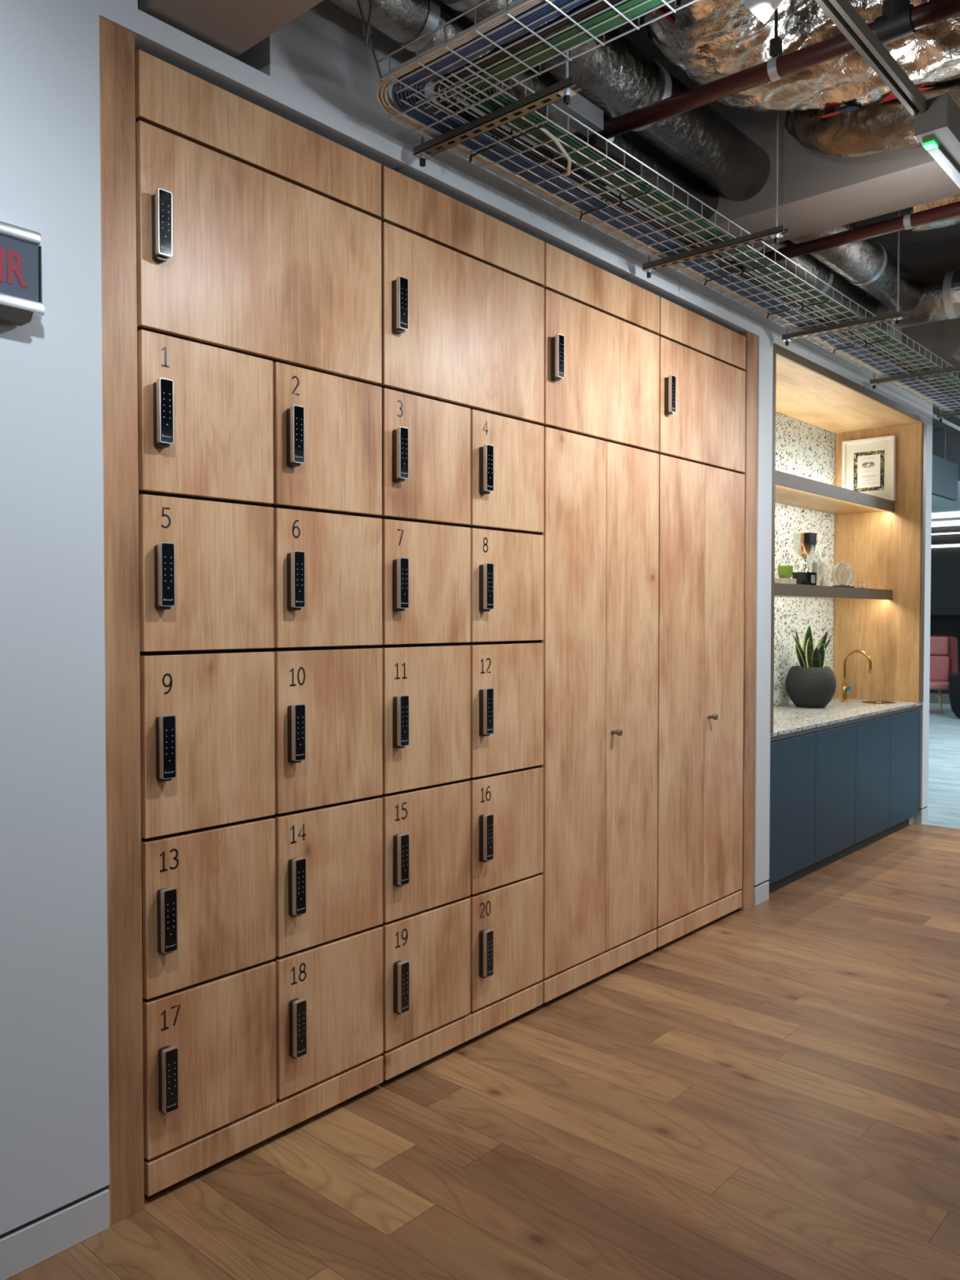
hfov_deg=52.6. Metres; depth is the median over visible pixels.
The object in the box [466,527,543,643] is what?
locker
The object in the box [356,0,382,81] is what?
suspension rod
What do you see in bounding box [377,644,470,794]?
locker
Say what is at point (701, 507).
tall cabinet
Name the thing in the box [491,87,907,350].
cable
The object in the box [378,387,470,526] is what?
locker
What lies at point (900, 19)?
pipe
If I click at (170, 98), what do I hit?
panel
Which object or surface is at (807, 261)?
duct
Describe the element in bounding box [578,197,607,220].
cable tie
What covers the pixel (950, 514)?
ceiling light
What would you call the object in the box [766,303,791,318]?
cable tie
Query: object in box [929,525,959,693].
wall
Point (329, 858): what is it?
locker
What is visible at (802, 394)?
panel
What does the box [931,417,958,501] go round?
panel
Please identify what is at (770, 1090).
floor
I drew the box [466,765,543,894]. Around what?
locker
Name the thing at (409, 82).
cable
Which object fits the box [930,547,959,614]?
window
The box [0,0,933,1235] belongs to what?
wall
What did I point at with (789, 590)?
shelf
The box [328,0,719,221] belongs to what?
duct
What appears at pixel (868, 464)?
framed certificate
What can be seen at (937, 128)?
emergency light
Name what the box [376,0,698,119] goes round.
cable tray
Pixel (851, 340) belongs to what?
cable tie
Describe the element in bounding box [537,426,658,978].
tall cabinet
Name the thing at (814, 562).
glass award
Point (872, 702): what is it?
basin
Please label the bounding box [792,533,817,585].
trophy cup
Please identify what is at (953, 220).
duct
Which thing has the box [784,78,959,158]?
duct
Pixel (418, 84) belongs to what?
cable
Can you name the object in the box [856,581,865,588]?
glass
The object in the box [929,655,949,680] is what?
cushion
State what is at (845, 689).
tap
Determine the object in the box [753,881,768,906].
baseboard
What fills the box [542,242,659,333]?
panel
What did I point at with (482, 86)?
cable
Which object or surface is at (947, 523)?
ceiling light
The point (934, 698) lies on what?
baseboard
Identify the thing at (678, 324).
panel
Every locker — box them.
[135,120,382,386]
[137,328,273,506]
[138,493,274,653]
[139,649,275,839]
[141,815,275,999]
[142,959,276,1159]
[270,361,382,517]
[270,646,382,814]
[271,506,382,648]
[272,795,382,956]
[273,924,382,1099]
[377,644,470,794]
[377,778,470,922]
[378,222,544,425]
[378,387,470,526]
[378,517,470,645]
[380,896,470,1051]
[457,641,543,777]
[466,408,543,533]
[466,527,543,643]
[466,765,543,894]
[467,873,542,1011]
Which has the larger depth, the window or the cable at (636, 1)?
the window
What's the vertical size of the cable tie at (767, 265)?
0.051 m
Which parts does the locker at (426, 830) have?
keypad panel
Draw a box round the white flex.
[542,128,571,176]
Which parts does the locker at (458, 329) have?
keypad panel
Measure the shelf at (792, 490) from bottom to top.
0.078 m
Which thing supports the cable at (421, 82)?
in the cable tray at (478, 56)
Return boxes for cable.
[375,0,959,416]
[377,0,524,104]
[379,0,959,416]
[381,84,920,392]
[383,0,953,411]
[385,84,951,408]
[391,0,957,411]
[392,0,542,104]
[395,0,959,411]
[400,0,959,411]
[404,0,959,409]
[408,0,959,408]
[412,0,959,408]
[416,0,959,406]
[417,84,942,395]
[420,0,959,404]
[421,84,959,404]
[433,0,959,401]
[440,0,959,399]
[445,0,959,397]
[461,0,959,394]
[462,0,622,95]
[465,0,959,392]
[468,0,959,391]
[472,0,959,390]
[476,0,959,388]
[480,0,959,387]
[484,0,959,386]
[488,0,959,385]
[491,0,959,384]
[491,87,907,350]
[494,87,959,382]
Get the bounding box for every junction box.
[548,93,603,136]
[555,133,643,186]
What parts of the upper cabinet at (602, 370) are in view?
keypad panel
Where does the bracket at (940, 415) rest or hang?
hanging from the ceiling at (935, 251)
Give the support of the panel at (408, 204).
on the locker at (458, 329)
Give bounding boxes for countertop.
[770,697,922,737]
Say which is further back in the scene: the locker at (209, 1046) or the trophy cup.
the trophy cup
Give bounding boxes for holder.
[774,565,796,584]
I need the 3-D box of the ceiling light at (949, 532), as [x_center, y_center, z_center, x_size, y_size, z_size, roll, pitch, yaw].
[8.224,-1.749,15.621,10.000,0.022,0.030,1,2,41]
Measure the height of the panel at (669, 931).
0.080 m
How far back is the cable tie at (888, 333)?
5.00 m
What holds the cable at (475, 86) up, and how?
in the cable tray at (478, 56)
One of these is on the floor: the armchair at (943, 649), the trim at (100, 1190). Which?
the armchair at (943, 649)
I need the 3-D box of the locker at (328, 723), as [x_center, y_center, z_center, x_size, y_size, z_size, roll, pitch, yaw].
[-0.598,0.248,2.962,0.537,0.454,0.398,1,2,41]
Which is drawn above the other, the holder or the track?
the track
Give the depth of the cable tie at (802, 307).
4.39 m
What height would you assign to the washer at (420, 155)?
0.011 m
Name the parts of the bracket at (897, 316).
threaded rod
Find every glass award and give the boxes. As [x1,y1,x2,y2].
[805,552,822,585]
[831,560,851,587]
[847,566,854,587]
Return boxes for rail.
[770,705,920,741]
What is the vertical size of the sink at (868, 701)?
0.004 m
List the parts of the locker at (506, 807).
keypad panel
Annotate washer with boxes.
[413,151,431,159]
[557,87,576,97]
[642,267,655,272]
[769,232,782,238]
[782,338,791,342]
[892,316,902,320]
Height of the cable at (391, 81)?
0.010 m
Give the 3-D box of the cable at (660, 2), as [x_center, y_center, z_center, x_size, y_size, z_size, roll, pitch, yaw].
[3.424,-1.528,4.260,2.995,0.009,6.992,1,2,41]
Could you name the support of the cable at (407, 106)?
in the cable tray at (478, 56)
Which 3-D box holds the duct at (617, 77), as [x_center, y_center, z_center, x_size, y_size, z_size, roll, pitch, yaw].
[-0.400,-1.819,2.218,0.215,0.215,4.419,1,2,41]
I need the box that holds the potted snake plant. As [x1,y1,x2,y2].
[785,625,836,707]
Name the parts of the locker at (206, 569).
keypad panel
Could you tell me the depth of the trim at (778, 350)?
5.67 m
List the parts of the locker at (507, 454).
keypad panel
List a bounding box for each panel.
[98,16,144,1226]
[135,49,381,217]
[144,1054,382,1196]
[380,165,544,285]
[382,981,542,1080]
[541,928,657,1003]
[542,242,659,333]
[654,889,742,947]
[657,297,746,369]
[682,331,757,911]
[775,355,920,433]
[833,422,921,702]
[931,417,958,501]
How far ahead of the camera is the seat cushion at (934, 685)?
14.46 m
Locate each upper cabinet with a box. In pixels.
[541,288,659,453]
[655,336,745,473]
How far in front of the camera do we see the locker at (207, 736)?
2.49 m
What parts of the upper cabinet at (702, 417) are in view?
keypad panel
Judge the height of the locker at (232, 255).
0.496 m
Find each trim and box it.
[0,805,927,1238]
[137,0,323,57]
[770,342,926,733]
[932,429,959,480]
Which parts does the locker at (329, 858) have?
keypad panel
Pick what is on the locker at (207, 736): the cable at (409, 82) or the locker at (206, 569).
the locker at (206, 569)
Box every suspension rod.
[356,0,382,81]
[364,0,373,47]
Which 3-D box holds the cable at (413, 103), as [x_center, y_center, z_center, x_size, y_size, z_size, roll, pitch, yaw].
[3.340,-1.529,4.313,3.191,0.009,7.250,1,2,41]
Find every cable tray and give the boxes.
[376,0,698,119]
[376,55,959,418]
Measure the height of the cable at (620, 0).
0.009 m
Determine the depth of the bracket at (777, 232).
3.65 m
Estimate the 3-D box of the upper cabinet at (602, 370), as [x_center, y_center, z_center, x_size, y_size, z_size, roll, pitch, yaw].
[0.327,-1.041,3.982,0.537,0.496,0.798,1,2,41]
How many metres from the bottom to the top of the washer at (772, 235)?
0.011 m
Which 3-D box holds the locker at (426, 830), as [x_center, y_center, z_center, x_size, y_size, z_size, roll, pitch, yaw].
[-0.334,0.667,3.272,0.537,0.394,0.398,1,2,41]
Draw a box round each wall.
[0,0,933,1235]
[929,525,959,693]
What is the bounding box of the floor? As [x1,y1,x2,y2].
[5,702,959,1279]
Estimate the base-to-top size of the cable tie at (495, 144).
0.051 m
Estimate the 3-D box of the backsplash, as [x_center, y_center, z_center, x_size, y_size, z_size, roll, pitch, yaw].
[1.820,-0.522,6.261,0.009,1.934,2.355,1,2,41]
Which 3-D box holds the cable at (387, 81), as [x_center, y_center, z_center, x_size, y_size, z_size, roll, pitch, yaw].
[3.287,-1.529,4.305,3.260,0.010,7.271,1,2,41]
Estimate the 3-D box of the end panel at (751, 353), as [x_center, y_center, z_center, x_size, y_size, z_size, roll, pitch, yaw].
[1.147,-0.086,4.963,0.503,2.836,0.114,1,2,41]
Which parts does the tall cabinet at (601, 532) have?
door, knob, door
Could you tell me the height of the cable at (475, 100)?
0.009 m
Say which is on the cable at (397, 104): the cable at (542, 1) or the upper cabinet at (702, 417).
the cable at (542, 1)
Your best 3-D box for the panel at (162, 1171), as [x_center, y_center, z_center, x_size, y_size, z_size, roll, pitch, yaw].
[-0.562,1.322,2.691,0.018,0.080,0.787,1,2,41]
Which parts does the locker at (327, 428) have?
keypad panel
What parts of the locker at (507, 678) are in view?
keypad panel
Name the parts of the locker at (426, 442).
keypad panel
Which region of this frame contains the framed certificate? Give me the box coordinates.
[841,435,896,501]
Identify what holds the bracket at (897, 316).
hanging from the ceiling at (935, 251)
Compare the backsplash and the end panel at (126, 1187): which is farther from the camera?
the backsplash
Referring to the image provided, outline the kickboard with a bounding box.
[768,818,909,893]
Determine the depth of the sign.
2.07 m
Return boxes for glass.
[818,564,828,586]
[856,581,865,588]
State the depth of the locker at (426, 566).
3.08 m
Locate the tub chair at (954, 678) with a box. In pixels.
[948,672,959,717]
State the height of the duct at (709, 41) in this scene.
0.667 m
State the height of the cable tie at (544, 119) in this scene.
0.051 m
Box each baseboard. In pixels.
[0,1188,109,1279]
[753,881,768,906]
[914,807,928,822]
[929,693,950,703]
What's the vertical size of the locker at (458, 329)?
0.496 m
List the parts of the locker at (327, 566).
keypad panel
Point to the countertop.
(789, 718)
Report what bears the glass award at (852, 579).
on the shelf at (789, 590)
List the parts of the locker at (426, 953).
keypad panel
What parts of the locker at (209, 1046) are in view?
keypad panel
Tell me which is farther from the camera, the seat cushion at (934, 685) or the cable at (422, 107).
the seat cushion at (934, 685)
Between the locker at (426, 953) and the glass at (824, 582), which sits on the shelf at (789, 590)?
the glass at (824, 582)
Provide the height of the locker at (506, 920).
0.396 m
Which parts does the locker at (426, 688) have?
keypad panel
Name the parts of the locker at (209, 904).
keypad panel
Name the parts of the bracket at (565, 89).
threaded rod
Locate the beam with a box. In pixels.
[666,100,959,260]
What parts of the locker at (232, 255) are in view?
keypad panel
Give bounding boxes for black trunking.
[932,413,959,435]
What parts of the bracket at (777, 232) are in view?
threaded rod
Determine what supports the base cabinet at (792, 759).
on the floor
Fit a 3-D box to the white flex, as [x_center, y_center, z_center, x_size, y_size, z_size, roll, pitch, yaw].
[0.241,-1.484,2.966,0.080,0.061,0.343,0,1,19]
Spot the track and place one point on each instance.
(842, 13)
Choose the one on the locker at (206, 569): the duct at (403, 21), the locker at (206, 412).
the locker at (206, 412)
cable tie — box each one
[468,135,497,162]
[509,113,545,145]
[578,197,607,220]
[617,181,651,207]
[703,267,729,285]
[739,257,770,276]
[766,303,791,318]
[800,293,828,311]
[832,340,855,353]
[863,333,889,347]
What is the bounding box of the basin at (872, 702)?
[862,701,893,703]
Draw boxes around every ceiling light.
[931,511,959,518]
[931,520,959,527]
[931,532,959,534]
[931,543,959,547]
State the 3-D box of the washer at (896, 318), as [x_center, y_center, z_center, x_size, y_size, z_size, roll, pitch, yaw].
[1.941,-1.490,4.516,0.034,0.011,0.038,1,2,41]
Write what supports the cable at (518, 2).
on the cable at (384, 80)
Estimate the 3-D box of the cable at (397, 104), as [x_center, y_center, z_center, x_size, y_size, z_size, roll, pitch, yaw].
[3.309,-1.529,4.308,3.231,0.009,7.262,1,2,41]
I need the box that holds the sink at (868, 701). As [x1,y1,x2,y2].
[861,700,895,703]
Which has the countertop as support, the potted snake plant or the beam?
the potted snake plant
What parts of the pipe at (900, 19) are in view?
hanger rod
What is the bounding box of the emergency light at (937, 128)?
[914,93,959,188]
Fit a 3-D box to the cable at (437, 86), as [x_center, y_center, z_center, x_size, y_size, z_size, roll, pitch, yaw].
[3.322,-1.529,4.245,3.128,0.012,7.033,1,2,41]
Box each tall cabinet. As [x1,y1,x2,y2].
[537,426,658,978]
[657,454,744,926]
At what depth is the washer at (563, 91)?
2.56 m
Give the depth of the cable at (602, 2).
3.04 m
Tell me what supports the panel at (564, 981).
on the floor
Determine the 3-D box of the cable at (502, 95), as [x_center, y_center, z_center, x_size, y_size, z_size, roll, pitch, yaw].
[3.433,-1.537,4.261,2.983,0.009,6.988,1,2,41]
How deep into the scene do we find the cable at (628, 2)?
2.82 m
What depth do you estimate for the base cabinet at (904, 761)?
6.57 m
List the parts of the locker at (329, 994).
keypad panel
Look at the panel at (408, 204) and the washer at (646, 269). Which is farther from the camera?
the washer at (646, 269)
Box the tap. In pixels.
[840,649,871,702]
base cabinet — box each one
[767,732,815,884]
[814,723,856,862]
[854,715,890,844]
[888,709,920,826]
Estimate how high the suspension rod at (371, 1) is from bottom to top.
0.295 m
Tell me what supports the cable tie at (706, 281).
attached to the cable at (391, 81)
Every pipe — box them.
[522,0,959,163]
[717,200,959,272]
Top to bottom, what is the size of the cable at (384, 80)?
0.010 m
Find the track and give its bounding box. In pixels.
[814,0,925,115]
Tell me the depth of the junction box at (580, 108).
3.03 m
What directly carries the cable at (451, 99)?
in the cable tray at (478, 56)
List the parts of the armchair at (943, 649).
leg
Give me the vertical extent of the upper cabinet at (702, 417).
0.496 m
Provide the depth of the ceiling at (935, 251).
5.63 m
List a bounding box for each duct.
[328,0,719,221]
[440,0,770,201]
[639,0,959,117]
[751,240,877,319]
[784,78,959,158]
[789,222,924,312]
[871,270,959,332]
[901,317,959,377]
[905,194,959,232]
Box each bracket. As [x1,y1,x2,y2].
[413,10,582,166]
[642,110,787,278]
[782,210,906,346]
[870,365,959,389]
[937,408,959,422]
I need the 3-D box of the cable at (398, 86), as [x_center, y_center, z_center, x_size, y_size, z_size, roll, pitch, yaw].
[3.317,-1.529,4.309,3.221,0.009,7.259,1,2,41]
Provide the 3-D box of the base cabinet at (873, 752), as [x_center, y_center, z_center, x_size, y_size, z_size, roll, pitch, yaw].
[2.270,0.863,6.311,0.560,0.733,0.607,1,2,41]
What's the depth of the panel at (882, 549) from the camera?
6.91 m
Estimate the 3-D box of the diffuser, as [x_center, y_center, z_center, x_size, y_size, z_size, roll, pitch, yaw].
[1.663,-1.427,3.210,0.032,0.008,1.090,1,2,41]
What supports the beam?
attached to the wall at (317, 73)
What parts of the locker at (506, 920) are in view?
keypad panel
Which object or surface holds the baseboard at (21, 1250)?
attached to the wall at (317, 73)
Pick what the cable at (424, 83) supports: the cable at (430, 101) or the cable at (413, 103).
the cable at (430, 101)
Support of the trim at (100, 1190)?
attached to the wall at (317, 73)
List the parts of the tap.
spout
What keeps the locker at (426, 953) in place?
on the panel at (398, 1060)
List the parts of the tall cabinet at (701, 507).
door, knob, door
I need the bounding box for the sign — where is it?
[0,221,44,325]
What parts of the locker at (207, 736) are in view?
keypad panel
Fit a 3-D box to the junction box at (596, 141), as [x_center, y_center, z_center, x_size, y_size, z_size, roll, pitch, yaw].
[0.398,-1.581,3.214,0.160,0.036,0.280,1,2,41]
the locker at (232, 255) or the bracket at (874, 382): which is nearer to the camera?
the locker at (232, 255)
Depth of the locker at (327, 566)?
2.78 m
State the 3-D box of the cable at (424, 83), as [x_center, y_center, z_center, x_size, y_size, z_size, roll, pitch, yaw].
[3.363,-1.529,4.316,3.161,0.009,7.241,1,2,41]
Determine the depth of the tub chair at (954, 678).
13.72 m
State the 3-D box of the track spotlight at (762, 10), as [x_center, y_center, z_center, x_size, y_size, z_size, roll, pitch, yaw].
[0.630,-1.410,2.107,0.128,0.120,0.076,1,2,41]
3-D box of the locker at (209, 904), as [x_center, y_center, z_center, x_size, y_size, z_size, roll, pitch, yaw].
[-0.862,0.681,2.672,0.537,0.394,0.398,1,2,41]
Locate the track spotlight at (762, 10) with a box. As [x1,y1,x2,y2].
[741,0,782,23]
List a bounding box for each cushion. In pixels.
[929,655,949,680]
[929,680,949,689]
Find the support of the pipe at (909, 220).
hanging from the ceiling at (935, 251)
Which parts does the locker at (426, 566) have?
keypad panel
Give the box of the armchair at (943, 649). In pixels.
[929,635,958,714]
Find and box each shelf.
[774,582,892,599]
[775,470,894,515]
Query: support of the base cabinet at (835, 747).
on the floor
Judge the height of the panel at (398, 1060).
0.080 m
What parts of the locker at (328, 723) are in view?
keypad panel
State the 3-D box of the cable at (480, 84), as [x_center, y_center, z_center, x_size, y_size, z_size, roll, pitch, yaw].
[3.402,-1.528,4.257,3.023,0.009,7.000,1,2,41]
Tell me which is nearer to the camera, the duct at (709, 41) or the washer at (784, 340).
the duct at (709, 41)
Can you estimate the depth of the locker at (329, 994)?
2.81 m
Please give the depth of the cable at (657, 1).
2.54 m
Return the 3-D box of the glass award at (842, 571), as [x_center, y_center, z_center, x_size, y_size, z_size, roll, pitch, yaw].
[2.433,-0.439,6.540,0.138,0.185,0.050,0,1,-6]
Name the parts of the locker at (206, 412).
keypad panel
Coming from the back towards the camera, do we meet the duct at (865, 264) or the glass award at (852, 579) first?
the glass award at (852, 579)
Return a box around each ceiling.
[584,0,959,431]
[931,480,959,522]
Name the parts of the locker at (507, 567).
keypad panel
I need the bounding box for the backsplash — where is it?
[773,412,835,706]
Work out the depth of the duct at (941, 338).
6.22 m
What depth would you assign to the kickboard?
5.75 m
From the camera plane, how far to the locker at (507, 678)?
3.39 m
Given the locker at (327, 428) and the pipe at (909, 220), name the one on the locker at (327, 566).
the locker at (327, 428)
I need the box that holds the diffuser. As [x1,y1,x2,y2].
[927,145,959,188]
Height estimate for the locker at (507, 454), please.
0.394 m
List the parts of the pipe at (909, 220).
hanger rod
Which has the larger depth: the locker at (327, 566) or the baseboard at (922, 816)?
the baseboard at (922, 816)
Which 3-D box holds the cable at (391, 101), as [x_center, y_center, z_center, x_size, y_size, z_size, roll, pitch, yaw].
[3.297,-1.539,4.306,3.247,0.010,7.268,1,2,41]
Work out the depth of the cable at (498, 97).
3.34 m
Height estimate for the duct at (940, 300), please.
0.245 m
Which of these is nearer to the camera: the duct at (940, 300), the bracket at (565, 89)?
the bracket at (565, 89)
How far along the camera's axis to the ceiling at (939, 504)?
13.85 m

